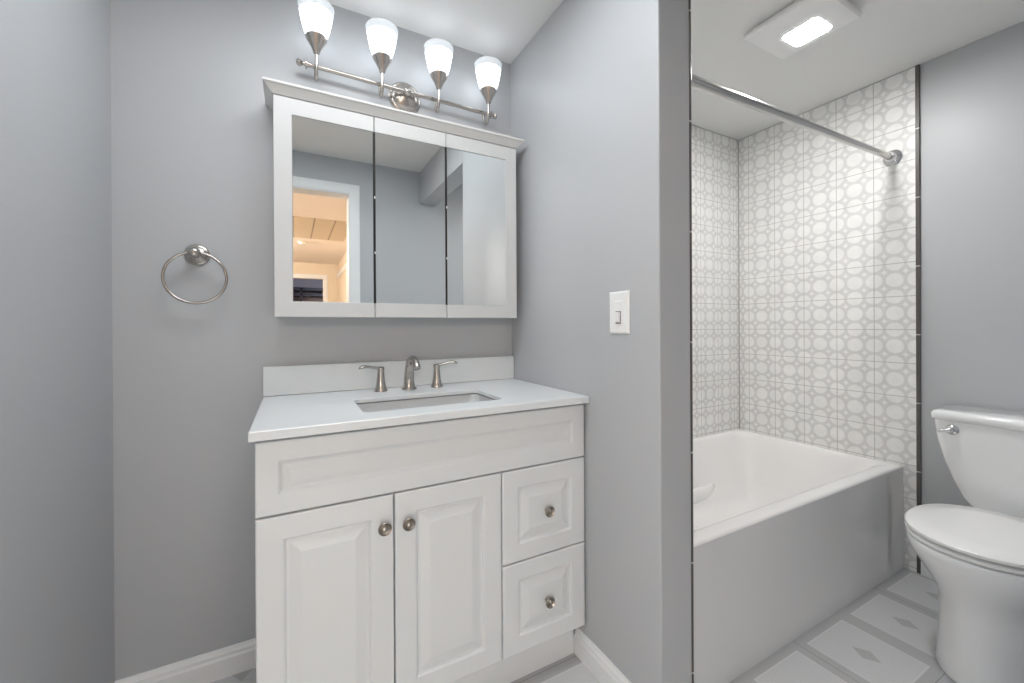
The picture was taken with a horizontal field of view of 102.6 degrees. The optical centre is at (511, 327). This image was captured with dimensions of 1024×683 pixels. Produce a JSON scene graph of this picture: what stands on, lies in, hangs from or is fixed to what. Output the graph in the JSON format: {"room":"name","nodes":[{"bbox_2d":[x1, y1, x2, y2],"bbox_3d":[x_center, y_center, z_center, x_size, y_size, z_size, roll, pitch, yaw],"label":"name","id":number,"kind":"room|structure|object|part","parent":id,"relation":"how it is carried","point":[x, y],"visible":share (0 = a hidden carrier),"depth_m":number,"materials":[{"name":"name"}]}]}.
{"room":"bathroom","nodes":[
{"label":"bathroom","id":0,"kind":"room"},
{"bbox_2d":[0,0,114,682],"bbox_3d":[-0.829,-0.018,0.464,0.100,2.272,1.800,0,0,-28],"label":"wall","id":1,"kind":"structure","parent":0,"point":[57,493],"depth_m":0.91,"materials":[{"name":"grey paint"}]},
{"bbox_2d":[110,0,738,680],"bbox_3d":[0.110,-0.025,1.927,2.935,2.272,0.104,0,0,-28],"label":"wall","id":2,"kind":"structure","parent":0,"point":[192,155],"depth_m":1.31,"materials":[{"name":"grey paint"}]},
{"bbox_2d":[114,638,255,682],"bbox_3d":[-0.984,1.073,1.279,0.383,0.088,0.014,0,0,-28],"label":"baseboard","id":3,"kind":"structure","parent":2,"relation":"attached to","point":[230,660],"depth_m":1.29,"materials":[{"name":"white paint"}]},
{"bbox_2d":[161,244,227,303],"bbox_3d":[-0.968,-0.164,1.260,0.164,0.190,0.064,0,0,-28],"label":"towel ring","id":4,"kind":"object","parent":2,"relation":"attached to","point":[198,255],"visible":1,"depth_m":1.26,"materials":[{"name":"silver metal"}]},
{"bbox_3d":[-0.964,-0.226,1.245,0.033,0.033,0.034,0,0,-28],"label":"post","id":5,"kind":"part","parent":4,"relation":"part of","materials":[{"name":"silver metal"}]},
{"bbox_2d":[263,356,513,396],"bbox_3d":[-0.411,0.178,1.583,0.940,0.098,0.020,0,0,-28],"label":"backsplash","id":6,"kind":"structure","parent":2,"relation":"attached to","point":[313,378],"depth_m":1.51,"materials":[{"name":"white stone"}]},
{"bbox_2d":[262,76,524,317],"bbox_3d":[-0.384,-0.395,1.517,0.909,0.722,0.161,0,0,-28],"label":"medicine cabinet","id":7,"kind":"object","parent":2,"relation":"attached to","point":[380,211],"visible":1,"depth_m":1.43,"materials":[{"name":"white paint"}]},
{"bbox_3d":[-0.609,-0.377,1.347,0.298,0.688,0.020,0,0,-28],"label":"door","id":8,"kind":"part","parent":7,"relation":"part of","materials":[{"name":"white paint"}]},
{"bbox_2d":[292,115,373,302],"bbox_3d":[-0.587,-0.375,1.357,0.246,0.588,0.009,0,0,-28],"label":"mirror","id":9,"kind":"object","parent":7,"relation":"attached to","point":[333,159],"depth_m":1.35,"materials":[{"name":"clear glass"}]},
{"bbox_3d":[-0.386,-0.740,1.516,0.909,0.032,0.161,0,0,-28],"label":"crown moulding","id":10,"kind":"part","parent":7,"relation":"part of","materials":[{"name":"paint"}]},
{"bbox_3d":[-0.363,-0.378,1.479,0.256,0.688,0.020,0,0,-28],"label":"door","id":11,"kind":"part","parent":7,"relation":"part of","materials":[{"name":"white paint"}]},
{"bbox_2d":[375,133,445,304],"bbox_3d":[-0.361,-0.377,1.477,0.252,0.588,0.009,0,0,-28],"label":"mirror","id":12,"kind":"object","parent":7,"relation":"attached to","point":[410,170],"depth_m":1.47,"materials":[{"name":"clear glass"}]},
{"bbox_2d":[447,148,505,305],"bbox_3d":[-0.136,-0.378,1.597,0.247,0.588,0.009,0,0,-28],"label":"mirror","id":13,"kind":"object","parent":7,"relation":"attached to","point":[476,178],"depth_m":1.59,"materials":[{"name":"clear glass"}]},
{"bbox_3d":[-0.117,-0.380,1.610,0.296,0.688,0.020,0,0,-28],"label":"door","id":14,"kind":"part","parent":7,"relation":"part of","materials":[{"name":"white paint"}]},
{"bbox_2d":[296,0,501,125],"bbox_3d":[-0.380,-0.943,1.527,0.750,0.243,0.148,0,0,-28],"label":"vanity light","id":15,"kind":"object","parent":2,"relation":"attached to","point":[316,16],"visible":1,"depth_m":1.51,"materials":[{"name":"white glass"}]},
{"bbox_3d":[-0.650,-0.995,1.363,0.102,0.086,0.102,0,0,-28],"label":"lamp shade","id":16,"kind":"part","parent":15,"relation":"part of","materials":[{"name":"white glass"}]},
{"bbox_3d":[-0.660,-0.870,1.384,0.010,0.085,0.058,0,0,-28],"label":"lamp arm","id":17,"kind":"part","parent":15,"relation":"part of","materials":[{"name":"silver metal"}]},
{"bbox_3d":[-0.473,-0.869,1.484,0.010,0.085,0.058,0,0,-28],"label":"lamp arm","id":18,"kind":"part","parent":15,"relation":"part of","materials":[{"name":"silver metal"}]},
{"bbox_3d":[-0.463,-0.994,1.462,0.102,0.086,0.102,0,0,-28],"label":"lamp shade","id":19,"kind":"part","parent":15,"relation":"part of","materials":[{"name":"white glass"}]},
{"bbox_3d":[-0.289,-0.867,1.582,0.010,0.085,0.058,0,0,-28],"label":"lamp arm","id":20,"kind":"part","parent":15,"relation":"part of","materials":[{"name":"silver metal"}]},
{"bbox_3d":[-0.278,-0.993,1.561,0.102,0.086,0.102,0,0,-28],"label":"lamp shade","id":21,"kind":"part","parent":15,"relation":"part of","materials":[{"name":"white glass"}]},
{"bbox_3d":[-0.106,-0.866,1.680,0.010,0.085,0.058,0,0,-28],"label":"lamp arm","id":22,"kind":"part","parent":15,"relation":"part of","materials":[{"name":"silver metal"}]},
{"bbox_3d":[-0.096,-0.992,1.659,0.102,0.086,0.102,0,0,-28],"label":"lamp shade","id":23,"kind":"part","parent":15,"relation":"part of","materials":[{"name":"white glass"}]},
{"bbox_2d":[210,568,956,682],"bbox_3d":[0.541,1.135,1.130,3.131,0.050,1.915,0,0,-28],"label":"floor","id":24,"kind":"structure","parent":0,"point":[888,634],"depth_m":1.40,"materials":[{"name":"tile"}]},
{"bbox_2d":[255,393,584,682],"bbox_3d":[-0.282,0.683,1.355,0.926,0.861,0.540,0,0,-28],"label":"vanity cabinet","id":25,"kind":"object","parent":24,"relation":"on","point":[448,550],"visible":1,"depth_m":1.11,"materials":[{"name":"white wood"}]},
{"bbox_3d":[-0.445,0.713,1.002,0.306,0.557,0.019,0,0,-28],"label":"door","id":26,"kind":"part","parent":25,"relation":"part of","materials":[{"name":"white wood"}]},
{"bbox_3d":[-0.324,0.510,1.042,0.033,0.034,0.026,0,0,-28],"label":"knob","id":27,"kind":"part","parent":25,"relation":"part of","materials":[{"name":"silver metal"}]},
{"bbox_3d":[-0.270,0.512,1.071,0.033,0.034,0.026,0,0,-28],"label":"knob","id":28,"kind":"part","parent":25,"relation":"part of","materials":[{"name":"silver metal"}]},
{"bbox_2d":[248,378,588,442],"bbox_3d":[-0.289,0.239,1.355,0.940,0.022,0.538,0,0,-28],"label":"countertop","id":29,"kind":"structure","parent":25,"relation":"on","point":[295,415],"depth_m":1.19,"materials":[{"name":"white stone"}]},
{"bbox_2d":[358,355,457,391],"bbox_3d":[-0.353,0.164,1.465,0.361,0.126,0.150,0,0,-28],"label":"faucet","id":30,"kind":"object","parent":29,"relation":"on","point":[412,363],"visible":1,"depth_m":1.48,"materials":[{"name":"silver metal"}]},
{"bbox_3d":[-0.493,0.142,1.439,0.090,0.019,0.019,0,0,-41],"label":"lever","id":31,"kind":"part","parent":30,"relation":"part of","materials":[{"name":"silver metal"}]},
{"bbox_3d":[-0.467,0.184,1.461,0.045,0.088,0.045,0,0,-28],"label":"handle","id":32,"kind":"part","parent":30,"relation":"part of","materials":[{"name":"silver metal"}]},
{"bbox_3d":[-0.378,0.224,1.507,0.054,0.007,0.054,0,0,-28],"label":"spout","id":33,"kind":"part","parent":30,"relation":"part of","materials":[{"name":"silver metal"}]},
{"bbox_3d":[-0.354,0.164,1.462,0.047,0.127,0.147,0,0,-28],"label":"spout","id":34,"kind":"part","parent":30,"relation":"part of","materials":[{"name":"silver metal"}]},
{"bbox_3d":[-0.285,0.183,1.558,0.045,0.088,0.045,0,0,-28],"label":"handle","id":35,"kind":"part","parent":30,"relation":"part of","materials":[{"name":"silver metal"}]},
{"bbox_3d":[-0.253,0.139,1.567,0.090,0.022,0.019,0,0,-15],"label":"lever","id":36,"kind":"part","parent":30,"relation":"part of","materials":[{"name":"silver metal"}]},
{"bbox_2d":[357,394,493,411],"bbox_3d":[-0.262,0.263,1.291,0.432,0.042,0.232,0,0,-28],"label":"sink basin","id":37,"kind":"object","parent":29,"relation":"in","point":[445,400],"visible":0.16,"depth_m":1.39,"materials":[{"name":"white ceramic"}]},
{"bbox_3d":[-0.171,0.711,1.149,0.309,0.557,0.019,0,0,-28],"label":"door","id":38,"kind":"part","parent":25,"relation":"part of","materials":[{"name":"white wood"}]},
{"bbox_3d":[0.102,0.570,1.295,0.304,0.277,0.019,0,0,-28],"label":"drawer","id":39,"kind":"part","parent":25,"relation":"part of","materials":[{"name":"white wood"}]},
{"bbox_3d":[0.103,0.850,1.295,0.304,0.276,0.019,0,0,-28],"label":"drawer","id":40,"kind":"part","parent":25,"relation":"part of","materials":[{"name":"white wood"}]},
{"bbox_3d":[0.117,0.854,1.277,0.033,0.034,0.026,0,0,-28],"label":"knob","id":41,"kind":"part","parent":25,"relation":"part of","materials":[{"name":"silver metal"}]},
{"bbox_3d":[0.115,0.572,1.276,0.033,0.034,0.026,0,0,-28],"label":"knob","id":42,"kind":"part","parent":25,"relation":"part of","materials":[{"name":"silver metal"}]},
{"bbox_2d":[693,429,903,682],"bbox_3d":[0.957,0.872,1.874,1.480,0.469,0.783,0,0,-28],"label":"bathtub","id":43,"kind":"object","parent":24,"relation":"on","point":[788,534],"visible":0.58,"depth_m":1.57,"materials":[{"name":"white ceramic"}]},
{"bbox_2d":[693,429,901,546],"bbox_3d":[0.956,0.827,1.876,1.480,0.379,0.779,0,0,-28],"label":"basin","id":44,"kind":"object","parent":43,"relation":"in","point":[751,489],"depth_m":1.86,"materials":[{"name":"white ceramic"}]},
{"bbox_2d":[905,405,1023,682],"bbox_3d":[1.651,0.715,1.392,0.697,0.776,0.420,0,0,-28],"label":"toilet","id":45,"kind":"object","parent":24,"relation":"on","point":[973,553],"visible":1,"depth_m":1.31,"materials":[{"name":"white ceramic"}]},
{"bbox_3d":[1.675,0.399,1.592,0.012,0.022,0.041,0,0,-43],"label":"lever arm","id":46,"kind":"part","parent":45,"relation":"part of","materials":[{"name":"silver metal"}]},
{"bbox_3d":[1.693,0.397,1.583,0.026,0.039,0.039,0,0,-28],"label":"flush lever","id":47,"kind":"part","parent":45,"relation":"part of","materials":[{"name":"silver metal"}]},
{"bbox_3d":[1.550,0.690,1.338,0.462,0.016,0.378,0,0,-28],"label":"seat","id":48,"kind":"part","parent":45,"relation":"part of","materials":[{"name":"white plastic"}]},
{"bbox_3d":[1.548,0.667,1.337,0.458,0.018,0.380,0,0,-28],"label":"lid","id":49,"kind":"part","parent":45,"relation":"part of","materials":[{"name":"white plastic"}]},
{"bbox_3d":[1.860,0.345,1.504,0.219,0.038,0.420,0,0,-28],"label":"tank lid","id":50,"kind":"part","parent":45,"relation":"part of","materials":[{"name":"white ceramic"}]},
{"bbox_3d":[1.864,0.531,1.506,0.202,0.334,0.412,0,0,-28],"label":"tank","id":51,"kind":"part","parent":45,"relation":"part of","materials":[{"name":"white ceramic"}]},
{"bbox_2d":[510,0,691,682],"bbox_3d":[0.218,-0.025,1.517,0.135,2.272,0.929,0,0,-28],"label":"wall","id":52,"kind":"structure","parent":0,"point":[599,94],"depth_m":1.22,"materials":[{"name":"grey paint"}]},
{"bbox_2d":[610,290,629,333],"bbox_3d":[0.312,-0.043,1.210,0.015,0.125,0.082,0,0,-28],"label":"light switch","id":53,"kind":"object","parent":52,"relation":"attached to","point":[619,301],"visible":1,"depth_m":1.20,"materials":[{"name":"white plastic"}]},
{"bbox_3d":[0.309,-0.029,1.208,0.008,0.031,0.018,0,0,-28],"label":"switch lever","id":54,"kind":"part","parent":53,"relation":"part of","materials":[{"name":"white plastic"}]},
{"bbox_3d":[0.313,-0.043,1.210,0.002,0.068,0.034,0,0,-28],"label":"rocker frame","id":55,"kind":"part","parent":53,"relation":"part of","materials":[{"name":"white plastic"}]},
{"bbox_2d":[689,0,693,682],"bbox_3d":[0.495,-0.026,1.147,0.006,2.271,0.016,0,0,-28],"label":"trim","id":56,"kind":"structure","parent":52,"relation":"attached to","point":[690,125],"depth_m":1.14,"materials":[{"name":"metal"}]},
{"bbox_2d":[327,0,1023,139],"bbox_3d":[0.514,-1.192,1.152,3.131,0.060,1.855,0,0,-28],"label":"ceiling","id":57,"kind":"structure","parent":0,"point":[889,38],"depth_m":1.65,"materials":[{"name":"paint"}]},
{"bbox_2d":[744,0,861,58],"bbox_3d":[1.095,-1.146,1.556,0.266,0.039,0.280,0,0,-28],"label":"recessed light","id":58,"kind":"object","parent":57,"relation":"in","point":[801,23],"visible":1,"depth_m":1.53,"materials":[{"name":"white plastic"}]},
{"bbox_2d":[738,21,1023,571],"bbox_3d":[1.842,-0.035,1.892,0.104,2.272,1.800,0,0,-28],"label":"wall","id":59,"kind":"structure","parent":0,"point":[827,229],"depth_m":1.92,"materials":[{"name":"tile"}]},
{"bbox_2d":[915,64,921,573],"bbox_3d":[1.817,-0.034,1.835,0.011,2.271,0.015,0,0,-28],"label":"trim","id":60,"kind":"structure","parent":59,"relation":"attached to","point":[917,67],"depth_m":1.83,"materials":[{"name":"metal"}]},
{"bbox_2d":[921,561,933,579],"bbox_3d":[2.022,1.057,1.462,0.014,0.088,0.834,0,0,-28],"label":"baseboard","id":61,"kind":"structure","parent":59,"relation":"attached to","point":[924,571],"depth_m":1.81,"materials":[{"name":"white paint"}]},
{"bbox_3d":[0.300,-0.026,1.511,0.004,2.272,0.810,0,0,-28],"label":"wall","id":62,"kind":"structure","parent":0,"visible":0},
{"bbox_2d":[691,73,902,165],"bbox_3d":[1.115,-0.770,1.558,1.485,0.096,0.072,0,0,-28],"label":"shower curtain rod","id":63,"kind":"object","parent":62,"relation":"attached to","point":[890,158],"visible":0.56,"depth_m":1.48,"materials":[{"name":"metal"}]}
]}

